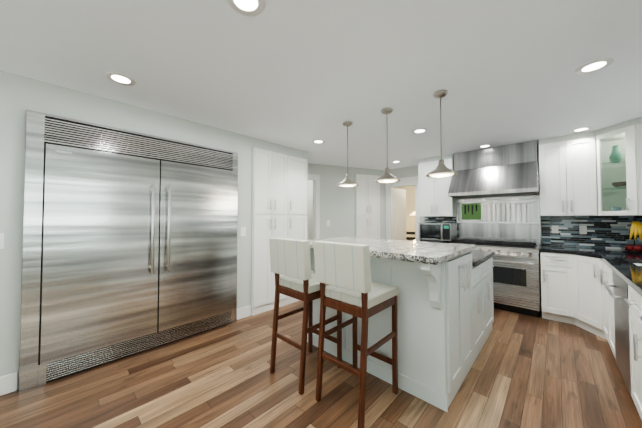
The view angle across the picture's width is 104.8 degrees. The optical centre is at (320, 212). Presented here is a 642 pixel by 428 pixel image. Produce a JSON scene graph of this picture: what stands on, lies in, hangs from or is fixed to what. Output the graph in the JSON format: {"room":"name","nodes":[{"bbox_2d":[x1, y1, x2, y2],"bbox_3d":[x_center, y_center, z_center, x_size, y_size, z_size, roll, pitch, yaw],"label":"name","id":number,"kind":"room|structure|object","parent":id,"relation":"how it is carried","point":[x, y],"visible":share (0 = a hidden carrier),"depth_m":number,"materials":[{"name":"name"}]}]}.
{"room":"kitchen","nodes":[
{"label":"kitchen","id":0,"kind":"room"},
{"bbox_2d":[0,300,641,427],"bbox_3d":[1.466,1.454,3.367,7.000,0.100,11.400,-1,-2,43],"label":"floor","id":1,"kind":"structure","parent":0,"point":[528,371],"depth_m":1.90,"materials":[{"name":"brown wood"}]},
{"bbox_2d":[19,110,237,392],"bbox_3d":[-1.931,0.306,2.771,0.928,2.165,1.760,-1,-2,43],"label":"fridge","id":2,"kind":"object","parent":1,"relation":"on","point":[129,243],"visible":1,"depth_m":2.27,"materials":[{"name":"grey metal"}]},
{"bbox_2d":[251,147,306,315],"bbox_3d":[-0.782,0.267,3.921,0.660,2.300,1.010,-1,-2,43],"label":"pantry","id":3,"kind":"object","parent":1,"relation":"on","point":[278,195],"visible":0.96,"depth_m":3.57,"materials":[{"name":"white wood"}]},
{"bbox_2d":[269,237,341,394],"bbox_3d":[-0.123,0.800,2.172,0.440,1.150,0.503,-1,-2,43],"label":"stool","id":4,"kind":"object","parent":1,"relation":"on","point":[290,259],"visible":0.88,"depth_m":2.01,"materials":[{"name":"white leather"}]},
{"bbox_2d":[314,241,398,427],"bbox_3d":[0.274,0.792,1.850,0.440,1.150,0.503,-1,-2,43],"label":"stool","id":5,"kind":"object","parent":1,"relation":"on","point":[342,270],"visible":1,"depth_m":1.72,"materials":[{"name":"brown wood"}]},
{"bbox_2d":[355,174,379,238],"bbox_3d":[0.956,0.312,5.804,0.644,2.299,0.658,1,-1,-23],"label":"pantry","id":6,"kind":"object","parent":1,"relation":"on","point":[367,207],"visible":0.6,"depth_m":5.54,"materials":[{"name":"white wood"}]},
{"bbox_2d":[307,239,493,411],"bbox_3d":[0.876,0.873,2.717,1.482,1.030,1.915,-1,-2,43],"label":"kitchen island","id":7,"kind":"object","parent":1,"relation":"on","point":[445,311],"depth_m":1.91,"materials":[{"name":"white paint"}]},
{"bbox_2d":[309,237,474,264],"bbox_3d":[0.516,0.325,2.393,1.500,0.047,1.000,-1,-2,43],"label":"island countertop","id":8,"kind":"structure","parent":7,"relation":"on","point":[423,253],"depth_m":1.98,"materials":[{"name":"grey stone"}]},
{"bbox_2d":[406,232,415,239],"bbox_3d":[2.413,0.968,6.491,0.440,1.020,0.420,-1,-1,23],"label":"dining chair","id":9,"kind":"object","parent":1,"relation":"on","point":[411,238],"visible":0.04,"depth_m":6.33,"materials":[{"name":"brown wood"}]},
{"bbox_2d":[412,239,431,241],"bbox_3d":[1.916,0.971,4.536,0.180,0.919,0.672,-1,-2,43],"label":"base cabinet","id":10,"kind":"object","parent":1,"relation":"on","point":[414,239],"depth_m":4.41,"materials":[{"name":"white wood"}]},
{"bbox_2d":[419,223,456,241],"bbox_3d":[2.096,0.352,4.451,0.540,0.310,0.418,-1,-2,43],"label":"microwave","id":11,"kind":"object","parent":10,"relation":"on","point":[439,231],"visible":1,"depth_m":4.30,"materials":[{"name":"metal"}]},
{"bbox_2d":[432,240,447,242],"bbox_3d":[2.155,0.965,4.309,0.180,0.919,0.672,-1,-2,43],"label":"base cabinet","id":12,"kind":"object","parent":1,"relation":"on","point":[438,241],"depth_m":4.22,"materials":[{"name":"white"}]},
{"bbox_2d":[452,236,540,316],"bbox_3d":[2.647,0.914,3.798,1.080,1.000,0.709,-1,-2,43],"label":"range","id":13,"kind":"object","parent":1,"relation":"on","point":[517,276],"visible":0.75,"depth_m":3.43,"materials":[{"name":"metal"}]},
{"bbox_2d":[539,245,599,336],"bbox_3d":[3.090,0.937,3.119,0.485,0.921,1.114,-1,-2,43],"label":"base cabinet","id":14,"kind":"object","parent":1,"relation":"on","point":[574,291],"depth_m":3.05,"materials":[{"name":"white wood"}]},
{"bbox_2d":[592,248,641,419],"bbox_3d":[2.826,0.727,2.009,0.664,1.287,3.094,-1,-2,43],"label":"base cabinet","id":15,"kind":"object","parent":1,"relation":"on","point":[628,266],"depth_m":2.01,"materials":[{"name":"white wood"}]},
{"bbox_2d":[618,216,641,253],"bbox_3d":[3.644,0.259,2.860,0.276,0.420,0.276,-1,-2,43],"label":"fruit stand","id":16,"kind":"object","parent":15,"relation":"on","point":[636,229],"visible":1,"depth_m":2.81,"materials":[{"name":"yellow food"}]},
{"bbox_2d":[603,270,631,397],"bbox_3d":[2.503,0.927,1.731,0.646,0.875,0.595,-1,-2,43],"label":"dishwasher","id":17,"kind":"object","parent":1,"relation":"on","point":[621,320],"visible":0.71,"depth_m":1.87,"materials":[{"name":"metal"}]},
{"bbox_2d":[0,0,641,389],"bbox_3d":[1.466,0.134,3.399,6.900,2.540,11.300,-1,-2,43],"label":"wall","id":18,"kind":"structure","parent":0,"point":[294,78],"depth_m":1.91,"materials":[{"name":"white paint"}]},
{"bbox_2d":[0,233,3,248],"bbox_3d":[-2.443,0.216,1.811,0.008,0.120,0.150,-1,-2,43],"label":"switch plate","id":19,"kind":"object","parent":18,"relation":"attached to","point":[1,240],"visible":1,"depth_m":1.86,"materials":[{"name":"white plastic"}]},
{"bbox_2d":[105,72,135,85],"bbox_3d":[-1.608,-1.068,1.987,0.194,0.003,0.194,-1,-2,43],"label":"recessed light","id":20,"kind":"object","parent":18,"relation":"in","point":[119,78],"visible":1,"depth_m":1.98,"materials":[{"name":"white"}]},
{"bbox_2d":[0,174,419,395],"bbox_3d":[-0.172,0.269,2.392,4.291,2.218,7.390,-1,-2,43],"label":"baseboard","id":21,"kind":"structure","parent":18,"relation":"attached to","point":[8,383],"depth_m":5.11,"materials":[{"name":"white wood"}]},
{"bbox_2d":[241,227,245,235],"bbox_3d":[-1.036,0.262,3.294,0.008,0.120,0.075,-1,-2,43],"label":"switch plate","id":22,"kind":"object","parent":18,"relation":"attached to","point":[243,231],"visible":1,"depth_m":3.29,"materials":[{"name":"white plastic"}]},
{"bbox_2d":[227,0,264,15],"bbox_3d":[-0.387,-1.085,1.270,0.194,0.003,0.194,-1,-2,43],"label":"recessed light","id":23,"kind":"object","parent":18,"relation":"in","point":[250,7],"visible":1,"depth_m":1.30,"materials":[{"name":"white"}]},
{"bbox_2d":[312,140,324,143],"bbox_3d":[-0.039,-1.029,3.613,0.194,0.003,0.194,-1,-2,43],"label":"recessed light","id":24,"kind":"object","parent":18,"relation":"in","point":[318,141],"visible":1,"depth_m":3.60,"materials":[{"name":"white glass"}]},
{"bbox_2d":[337,121,358,186],"bbox_3d":[0.312,-0.674,2.899,0.256,0.747,0.256,-1,-2,43],"label":"pendant light","id":25,"kind":"object","parent":18,"relation":"hanging from","point":[347,181],"visible":0.98,"depth_m":2.87,"materials":[{"name":"silver metal"}]},
{"bbox_2d":[375,108,399,182],"bbox_3d":[0.682,-0.682,2.549,0.256,0.747,0.256,-1,-2,43],"label":"pendant light","id":26,"kind":"object","parent":18,"relation":"hanging from","point":[387,176],"visible":1,"depth_m":2.52,"materials":[{"name":"silver metal"}]},
{"bbox_2d":[393,188,406,239],"bbox_3d":[1.898,0.449,5.918,0.136,2.010,0.561,-1,-2,43],"label":"door leaf","id":27,"kind":"structure","parent":18,"relation":"in","point":[399,214],"depth_m":5.90,"materials":[{"name":"white wood"}]},
{"bbox_2d":[412,128,427,133],"bbox_3d":[1.267,-1.039,3.174,0.194,0.003,0.194,-1,-2,43],"label":"recessed light","id":28,"kind":"object","parent":18,"relation":"in","point":[420,130],"visible":1,"depth_m":3.18,"materials":[{"name":"white"}]},
{"bbox_2d":[418,154,457,216],"bbox_3d":[2.144,-0.463,4.550,0.580,1.088,0.390,-1,-2,43],"label":"upper cabinet","id":29,"kind":"object","parent":18,"relation":"attached to","point":[435,200],"visible":0.9,"depth_m":4.44,"materials":[{"name":"white wood"}]},
{"bbox_2d":[426,90,457,177],"bbox_3d":[1.067,-0.691,2.198,0.256,0.747,0.256,-1,-2,43],"label":"pendant light","id":30,"kind":"object","parent":18,"relation":"hanging from","point":[441,169],"visible":1,"depth_m":2.17,"materials":[{"name":"silver metal"}]},
{"bbox_2d":[425,216,458,239],"bbox_3d":[2.268,0.299,4.678,0.600,0.428,0.010,-1,-2,43],"label":"tile backsplash","id":31,"kind":"structure","parent":18,"relation":"attached to","point":[453,219],"depth_m":4.64,"materials":[{"name":"tile"}]},
{"bbox_2d":[478,144,491,147],"bbox_3d":[2.551,-1.023,3.845,0.194,0.003,0.194,-1,-2,43],"label":"recessed light","id":32,"kind":"object","parent":18,"relation":"in","point":[486,146],"visible":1,"depth_m":3.85,"materials":[{"name":"white"}]},
{"bbox_2d":[448,140,539,198],"bbox_3d":[2.689,-0.636,3.894,1.110,0.770,0.596,-1,-2,43],"label":"range hood","id":33,"kind":"object","parent":18,"relation":"attached to","point":[506,170],"visible":0.94,"depth_m":3.77,"materials":[{"name":"metal"}]},
{"bbox_2d":[456,195,540,239],"bbox_3d":[2.850,0.124,4.046,1.110,0.730,0.130,-1,-2,43],"label":"backsplash","id":34,"kind":"structure","parent":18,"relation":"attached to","point":[518,217],"depth_m":4.03,"materials":[{"name":"metal"}]},
{"bbox_2d":[539,131,597,215],"bbox_3d":[3.364,-0.490,3.394,0.538,1.088,0.390,-1,-2,43],"label":"upper cabinet","id":35,"kind":"object","parent":18,"relation":"attached to","point":[567,176],"visible":1,"depth_m":3.27,"materials":[{"name":"white wood"}]},
{"bbox_2d":[570,127,591,131],"bbox_3d":[3.285,-1.040,3.122,0.194,0.003,0.194,-1,-2,43],"label":"recessed light","id":36,"kind":"object","parent":18,"relation":"in","point":[581,129],"visible":1,"depth_m":3.11,"materials":[{"name":"white glass"}]},
{"bbox_2d":[541,216,641,248],"bbox_3d":[3.706,0.253,3.308,1.128,0.453,0.019,-1,-2,43],"label":"tile backsplash","id":37,"kind":"structure","parent":18,"relation":"attached to","point":[610,232],"depth_m":3.36,"materials":[{"name":"tile"}]},
{"bbox_2d":[575,58,613,73],"bbox_3d":[2.011,-1.072,1.822,0.194,0.003,0.194,-1,-2,43],"label":"recessed light","id":38,"kind":"object","parent":18,"relation":"in","point":[594,66],"visible":1,"depth_m":1.82,"materials":[{"name":"white"}]},
{"bbox_2d":[595,117,641,215],"bbox_3d":[3.699,-0.502,2.915,0.604,1.088,0.623,-1,-2,43],"label":"upper cabinet","id":39,"kind":"object","parent":18,"relation":"attached to","point":[619,166],"visible":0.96,"depth_m":2.99,"materials":[{"name":"white wood"}]}
]}

